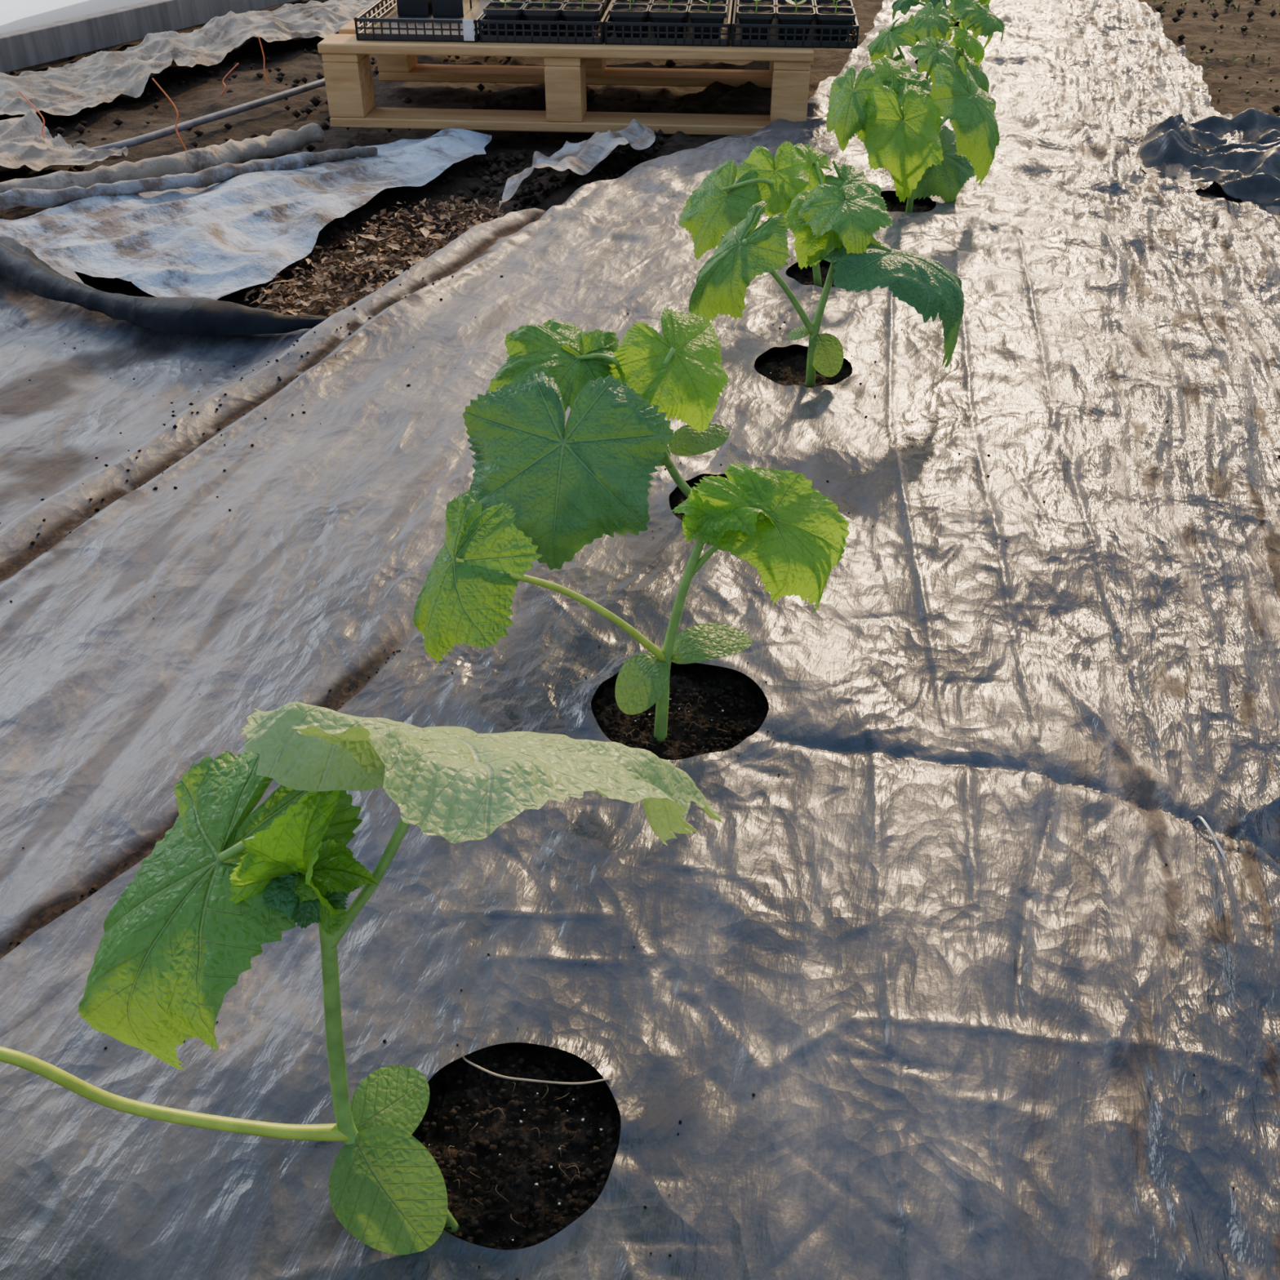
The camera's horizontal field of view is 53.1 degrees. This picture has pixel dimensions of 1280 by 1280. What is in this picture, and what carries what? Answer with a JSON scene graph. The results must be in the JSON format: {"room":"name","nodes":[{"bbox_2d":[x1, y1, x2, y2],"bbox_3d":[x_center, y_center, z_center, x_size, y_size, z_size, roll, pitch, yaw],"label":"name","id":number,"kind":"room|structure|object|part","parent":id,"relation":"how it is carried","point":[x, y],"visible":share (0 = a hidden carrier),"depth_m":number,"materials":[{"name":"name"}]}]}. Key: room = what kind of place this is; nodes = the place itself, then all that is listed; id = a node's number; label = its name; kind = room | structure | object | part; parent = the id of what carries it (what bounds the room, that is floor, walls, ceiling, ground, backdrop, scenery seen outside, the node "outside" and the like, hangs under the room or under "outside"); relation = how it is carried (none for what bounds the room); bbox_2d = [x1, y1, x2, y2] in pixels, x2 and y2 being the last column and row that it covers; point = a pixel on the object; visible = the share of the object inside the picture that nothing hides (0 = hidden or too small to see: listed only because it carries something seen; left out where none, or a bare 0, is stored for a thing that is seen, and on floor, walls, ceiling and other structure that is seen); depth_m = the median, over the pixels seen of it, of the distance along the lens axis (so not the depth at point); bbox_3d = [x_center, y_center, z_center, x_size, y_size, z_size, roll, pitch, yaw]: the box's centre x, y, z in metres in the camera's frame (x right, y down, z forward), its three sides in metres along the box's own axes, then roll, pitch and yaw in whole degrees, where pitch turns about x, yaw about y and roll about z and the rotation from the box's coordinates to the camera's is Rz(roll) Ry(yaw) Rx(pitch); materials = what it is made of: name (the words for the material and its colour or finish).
{"room":"vegetable greenhouse","nodes":[
{"label":"vegetable greenhouse","id":0,"kind":"room"},
{"bbox_2d":[0,0,1279,1044],"bbox_3d":[-0.050,-1.712,3.639,9.900,0.088,9.900,0,36,0],"label":"ground","id":1,"kind":"structure","parent":0,"point":[200,94],"depth_m":3.06,"materials":[{"name":"brown soil"}]},
{"bbox_2d":[0,108,128,171],"bbox_3d":[-1.504,-0.981,2.566,0.902,0.067,0.386,-11,38,-15],"label":"plastic sheet","id":2,"kind":"object","parent":1,"relation":"on","point":[22,142],"visible":0.99,"depth_m":2.59,"materials":[{"name":"white plastic"}]},
{"bbox_2d":[17,90,45,138],"bbox_3d":[-1.264,-1.086,2.686,0.056,0.122,0.014,19,40,24],"label":"wire","id":3,"kind":"object","parent":2,"relation":"on","point":[19,91],"visible":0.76,"depth_m":2.67,"materials":[{"name":"orange metal"}]},
{"bbox_2d":[0,0,298,73],"bbox_3d":[-1.312,-2.380,3.404,0.070,1.350,4.600,17,39,22],"label":"wall","id":4,"kind":"structure","parent":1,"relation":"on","point":[20,49],"depth_m":3.50,"materials":[{"name":"grey metal"}]},
{"bbox_2d":[0,122,324,192],"bbox_3d":[-1.306,-0.850,2.420,1.489,0.069,0.221,-17,39,-22],"label":"plastic sheet","id":5,"kind":"object","parent":1,"relation":"on","point":[282,142],"visible":0.79,"depth_m":2.52,"materials":[{"name":"plastic"}]},
{"bbox_2d":[0,78,325,171],"bbox_3d":[-1.263,-1.059,2.718,1.721,0.018,0.305,-28,44,-33],"label":"drip line","id":6,"kind":"object","parent":1,"relation":"on","point":[145,138],"visible":0.56,"depth_m":2.86,"materials":[{"name":"grey plastic"}]},
{"bbox_2d":[0,235,327,565],"bbox_3d":[-1.295,-0.059,1.298,1.810,0.084,2.371,0,36,0],"label":"sheet","id":7,"kind":"object","parent":1,"relation":"on","point":[52,434],"depth_m":1.76,"materials":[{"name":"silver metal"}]},
{"bbox_3d":[-1.007,-0.585,1.985,1.253,0.042,0.189,13,38,18],"label":"folded plastic edge","id":8,"kind":"part","parent":7,"relation":"part of","materials":[{"name":"grey plastic"}]},
{"bbox_2d":[0,146,377,211],"bbox_3d":[-1.247,-0.789,2.317,1.601,0.064,0.160,-14,38,-19],"label":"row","id":9,"kind":"object","parent":7,"relation":"on","point":[15,197],"visible":0.91,"depth_m":2.39},
{"bbox_2d":[0,150,1279,1279],"bbox_3d":[0.087,-0.292,1.607,2.208,0.065,2.362,14,38,18],"label":"crumbs","id":10,"kind":"object","parent":7,"relation":"on","point":[93,888],"visible":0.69,"depth_m":1.47,"materials":[{"name":"brown soil"}]},
{"bbox_2d":[151,77,186,151],"bbox_3d":[-0.981,-1.095,2.680,0.056,0.151,0.014,19,40,24],"label":"wire","id":11,"kind":"object","parent":1,"relation":"on","point":[154,81],"visible":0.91,"depth_m":2.67,"materials":[{"name":"orange metal"}]},
{"bbox_2d":[0,0,377,115],"bbox_3d":[-1.183,-1.559,3.358,0.581,0.087,2.196,26,43,31],"label":"plastic sheet","id":12,"kind":"object","parent":1,"relation":"on","point":[101,77],"visible":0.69,"depth_m":3.30,"materials":[{"name":"white plastic"}]},
{"bbox_2d":[220,62,238,96],"bbox_3d":[-0.996,-1.360,3.105,0.056,0.072,0.014,-19,40,-24],"label":"wire","id":13,"kind":"object","parent":1,"relation":"on","point":[237,64],"visible":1,"depth_m":3.10,"materials":[{"name":"orange metal"}]},
{"bbox_2d":[0,128,491,299],"bbox_3d":[-1.137,-0.678,2.176,2.014,0.053,0.811,-12,38,-16],"label":"tarp","id":14,"kind":"object","parent":1,"relation":"on","point":[218,240],"visible":0.9,"depth_m":2.24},
{"bbox_2d":[257,35,268,84],"bbox_3d":[-0.938,-1.445,3.190,0.007,0.110,0.025,-11,38,-15],"label":"wire","id":15,"kind":"object","parent":1,"relation":"on","point":[258,35],"visible":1,"depth_m":3.19,"materials":[{"name":"orange metal"}]},
{"bbox_2d":[244,195,504,315],"bbox_3d":[-0.419,-0.666,2.170,0.288,0.059,0.676,16,39,20],"label":"mulch","id":16,"kind":"object","parent":1,"relation":"on","point":[286,305],"visible":0.77,"depth_m":2.16,"materials":[{"name":"dry leaves"}]},
{"bbox_2d":[411,1042,621,1249],"bbox_3d":[-0.076,0.314,0.780,0.164,0.020,0.174,0,36,0],"label":"potting soil","id":17,"kind":"object","parent":1,"relation":"on","point":[518,1162],"visible":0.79,"depth_m":0.79,"materials":[{"name":"brown soil"}]},
{"bbox_2d":[0,701,722,1254],"bbox_3d":[-0.220,0.170,0.653,0.552,0.388,0.175,-6,36,-8],"label":"seedling","id":18,"kind":"object","parent":17,"relation":"on","point":[224,882],"visible":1,"depth_m":0.61,"materials":[{"name":"green plant"}]},
{"bbox_3d":[-0.141,0.223,0.675,0.080,0.276,0.022,16,39,21],"label":"stem","id":19,"kind":"part","parent":18,"relation":"part of","materials":[{"name":"green plant"}]},
{"bbox_2d":[462,1056,611,1084],"bbox_3d":[-0.084,0.271,0.812,0.133,0.009,0.019,2,36,3],"label":"thread","id":20,"kind":"object","parent":17,"relation":"on","point":[463,1057],"visible":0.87,"depth_m":0.81},
{"bbox_2d":[317,0,813,135],"bbox_3d":[-0.120,-1.433,3.071,1.034,0.168,0.960,3,36,4],"label":"wooden pallet","id":21,"kind":"object","parent":1,"relation":"on","point":[568,68],"visible":0.55,"depth_m":2.73,"materials":[{"name":"brown wood"}]},
{"bbox_2d":[354,0,490,42],"bbox_3d":[-0.446,-1.430,2.881,0.258,0.050,0.530,3,36,4],"label":"seedling tray","id":22,"kind":"object","parent":21,"relation":"on","point":[407,20],"visible":0.77,"depth_m":2.77,"materials":[{"name":"black plastic"}]},
{"bbox_2d":[462,19,474,40],"bbox_3d":[-0.356,-1.265,2.656,0.022,0.040,0.002,3,36,4],"label":"plant label","id":23,"kind":"object","parent":22,"relation":"attached to","point":[468,24],"visible":1,"depth_m":2.65,"materials":[{"name":"white plastic"}]},
{"bbox_2d":[478,0,613,44],"bbox_3d":[-0.185,-1.433,2.853,0.258,0.089,0.530,3,36,4],"label":"seedling tray","id":24,"kind":"object","parent":21,"relation":"on","point":[505,21],"visible":0.87,"depth_m":2.66,"materials":[{"name":"black plastic"}]},
{"bbox_2d":[604,0,733,46],"bbox_3d":[0.076,-1.421,2.837,0.258,0.087,0.530,3,36,4],"label":"seedling tray","id":25,"kind":"object","parent":21,"relation":"on","point":[701,23],"visible":1,"depth_m":2.65,"materials":[{"name":"black plastic"}]},
{"bbox_2d":[731,0,859,48],"bbox_3d":[0.338,-1.409,2.820,0.258,0.090,0.530,3,36,4],"label":"seedling tray","id":26,"kind":"object","parent":21,"relation":"on","point":[799,24],"visible":1,"depth_m":2.63,"materials":[{"name":"black plastic"}]},
{"bbox_2d":[498,118,656,208],"bbox_3d":[-0.127,-0.916,2.447,0.215,0.082,0.561,18,40,23],"label":"scrap","id":27,"kind":"object","parent":1,"relation":"on","point":[583,157],"visible":1,"depth_m":2.45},
{"bbox_2d":[0,0,1279,1279],"bbox_3d":[0.424,-1.080,2.670,2.612,0.051,5.790,0,36,0],"label":"sheet","id":28,"kind":"object","parent":1,"relation":"on","point":[908,940],"visible":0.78,"depth_m":1.05,"materials":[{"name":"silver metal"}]},
{"bbox_2d":[0,632,476,1037],"bbox_3d":[-0.364,0.185,0.929,0.082,0.016,0.859,20,41,25],"label":"film","id":29,"kind":"object","parent":28,"relation":"on","point":[57,953],"visible":0.36,"depth_m":0.91,"materials":[{"name":"grey plastic"}]},
{"bbox_2d":[0,0,1279,248],"bbox_3d":[0.146,-1.456,3.271,4.090,0.074,2.610,0,36,0],"label":"clod","id":30,"kind":"object","parent":1,"relation":"on","point":[502,158],"visible":0.47,"depth_m":2.67,"materials":[{"name":"brown soil"}]},
{"bbox_2d":[591,665,768,759],"bbox_3d":[0.033,0.073,1.113,0.188,0.020,0.168,0,36,0],"label":"potting soil","id":31,"kind":"object","parent":1,"relation":"on","point":[713,709],"visible":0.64,"depth_m":1.12,"materials":[{"name":"brown soil"}]},
{"bbox_2d":[412,460,849,742],"bbox_3d":[-0.009,-0.014,1.031,0.339,0.240,0.108,-5,36,-7],"label":"seedling","id":32,"kind":"object","parent":31,"relation":"on","point":[793,535],"visible":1,"depth_m":0.98,"materials":[{"name":"green plant"}]},
{"bbox_3d":[0.036,-0.005,1.043,0.055,0.212,0.013,-19,40,-24],"label":"stem","id":33,"kind":"part","parent":32,"relation":"part of","materials":[{"name":"green plant"}]},
{"bbox_2d":[669,487,692,520],"bbox_3d":[0.092,-0.135,1.398,0.160,0.018,0.160,0,36,0],"label":"potting soil","id":34,"kind":"object","parent":1,"relation":"on","point":[677,497],"visible":0.04,"depth_m":1.43,"materials":[{"name":"black soil"}]},
{"bbox_2d":[462,306,729,569],"bbox_3d":[-0.036,-0.179,1.268,0.258,0.236,0.254,0,36,0],"label":"seedling","id":35,"kind":"object","parent":34,"relation":"on","point":[587,479],"visible":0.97,"depth_m":1.18,"materials":[{"name":"green plant"}]},
{"bbox_3d":[0.046,-0.206,1.325,0.096,0.212,0.016,-7,37,-10],"label":"stem","id":36,"kind":"part","parent":35,"relation":"part of","materials":[{"name":"green plant"}]},
{"bbox_2d":[754,349,852,386],"bbox_3d":[0.213,-0.343,1.685,0.164,0.019,0.168,0,36,0],"label":"potting soil","id":37,"kind":"object","parent":1,"relation":"on","point":[785,368],"visible":0.47,"depth_m":1.70,"materials":[{"name":"black soil"}]},
{"bbox_2d":[688,182,964,387],"bbox_3d":[0.229,-0.436,1.607,0.348,0.245,0.186,0,36,0],"label":"seedling","id":38,"kind":"object","parent":37,"relation":"on","point":[825,221],"visible":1,"depth_m":1.55,"materials":[{"name":"green plant"}]},
{"bbox_3d":[0.234,-0.421,1.612,0.047,0.215,0.013,-27,44,-32],"label":"stem","id":39,"kind":"part","parent":38,"relation":"part of","materials":[{"name":"green plant"}]},
{"bbox_2d":[786,265,835,288],"bbox_3d":[0.290,-0.546,1.964,0.168,0.018,0.168,0,36,0],"label":"potting soil","id":40,"kind":"object","parent":1,"relation":"on","point":[804,277],"visible":0.21,"depth_m":1.99,"materials":[{"name":"black soil"}]},
{"bbox_2d":[678,140,881,287],"bbox_3d":[0.212,-0.634,1.912,0.324,0.209,0.128,-7,37,-10],"label":"seedling","id":41,"kind":"object","parent":40,"relation":"on","point":[717,205],"visible":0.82,"depth_m":1.85,"materials":[{"name":"green plant"}]},
{"bbox_3d":[0.242,-0.607,1.908,0.073,0.170,0.011,0,36,0],"label":"stem","id":42,"kind":"part","parent":41,"relation":"part of","materials":[{"name":"green plant"}]},
{"bbox_2d":[884,198,934,213],"bbox_3d":[0.455,-0.745,2.240,0.156,0.020,0.156,0,36,0],"label":"potting soil","id":43,"kind":"object","parent":1,"relation":"on","point":[895,206],"visible":0.19,"depth_m":2.27,"materials":[{"name":"black soil"}]},
{"bbox_2d":[826,56,999,213],"bbox_3d":[0.462,-0.861,2.187,0.295,0.249,0.228,0,36,0],"label":"seedling","id":44,"kind":"object","parent":43,"relation":"on","point":[922,158],"visible":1,"depth_m":2.12,"materials":[{"name":"green plant"}]},
{"bbox_3d":[0.456,-0.826,2.175,0.038,0.206,0.106,7,37,9],"label":"stem","id":45,"kind":"part","parent":44,"relation":"part of","materials":[{"name":"green plant"}]},
{"bbox_2d":[1135,107,1279,206],"bbox_3d":[1.349,-0.844,2.316,0.811,0.082,0.796,0,36,0],"label":"plastic sheet","id":46,"kind":"object","parent":1,"relation":"on","point":[1250,169],"visible":0.97,"depth_m":2.42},
{"bbox_2d":[1193,815,1226,860],"bbox_3d":[0.432,0.156,0.973,0.003,0.024,0.055,-3,36,-4],"label":"staple","id":47,"kind":"object","parent":1,"relation":"on","point":[1197,817],"depth_m":0.97,"materials":[{"name":"metal"}]},
{"bbox_2d":[1146,0,1279,96],"bbox_3d":[1.974,-1.830,3.743,1.292,0.024,2.828,0,36,0],"label":"clod","id":48,"kind":"object","parent":1,"relation":"on","point":[1154,1],"visible":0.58,"depth_m":3.38,"materials":[{"name":"brown soil"}]},
{"bbox_3d":[0.726,-1.386,3.121,0.156,0.019,0.156,0,36,0],"label":"potting soil","id":49,"kind":"object","parent":1,"relation":"on","visible":0},
{"bbox_2d":[890,0,993,48],"bbox_3d":[0.734,-1.466,3.041,0.265,0.226,0.191,0,36,0],"label":"seedling","id":50,"kind":"object","parent":49,"relation":"on","point":[957,8],"visible":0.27,"depth_m":2.98,"materials":[{"name":"green plant"}]},
{"bbox_3d":[0.540,-0.952,2.522,0.156,0.019,0.156,0,36,0],"label":"potting soil","id":51,"kind":"object","parent":1,"relation":"on","visible":0},
{"bbox_2d":[866,17,989,93],"bbox_3d":[0.553,-1.055,2.458,0.219,0.247,0.195,-29,45,-33],"label":"seedling","id":52,"kind":"object","parent":51,"relation":"on","point":[930,52],"visible":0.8,"depth_m":2.40,"materials":[{"name":"green plant"}]},
{"bbox_3d":[0.634,-1.157,2.806,0.156,0.019,0.156,0,36,0],"label":"potting soil","id":53,"kind":"object","parent":1,"relation":"on","visible":0},
{"bbox_2d":[893,0,1004,86],"bbox_3d":[0.631,-1.254,2.715,0.231,0.266,0.210,-27,44,-32],"label":"seedling","id":54,"kind":"object","parent":53,"relation":"on","point":[926,22],"visible":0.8,"depth_m":2.65,"materials":[{"name":"green plant"}]},
{"bbox_3d":[0.843,-1.645,3.478,0.156,0.019,0.156,0,36,0],"label":"potting soil","id":55,"kind":"object","parent":1,"relation":"on","visible":0},
{"bbox_2d":[950,0,991,30],"bbox_3d":[0.822,-1.727,3.393,0.223,0.235,0.230,-15,39,-20],"label":"seedling","id":56,"kind":"object","parent":55,"relation":"on","point":[981,2],"visible":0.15,"depth_m":3.34,"materials":[{"name":"green plant"}]},
{"label":"outside","id":57,"kind":"structure","parent":0,"visible":0},
{"bbox_2d":[0,0,88,26],"bbox_3d":[-3.275,-2.969,5.227,5.000,0.040,8.000,17,39,22],"label":"sky","id":58,"kind":"structure","parent":57,"point":[11,11],"depth_m":3.51,"materials":[{"name":"white"}]}
]}

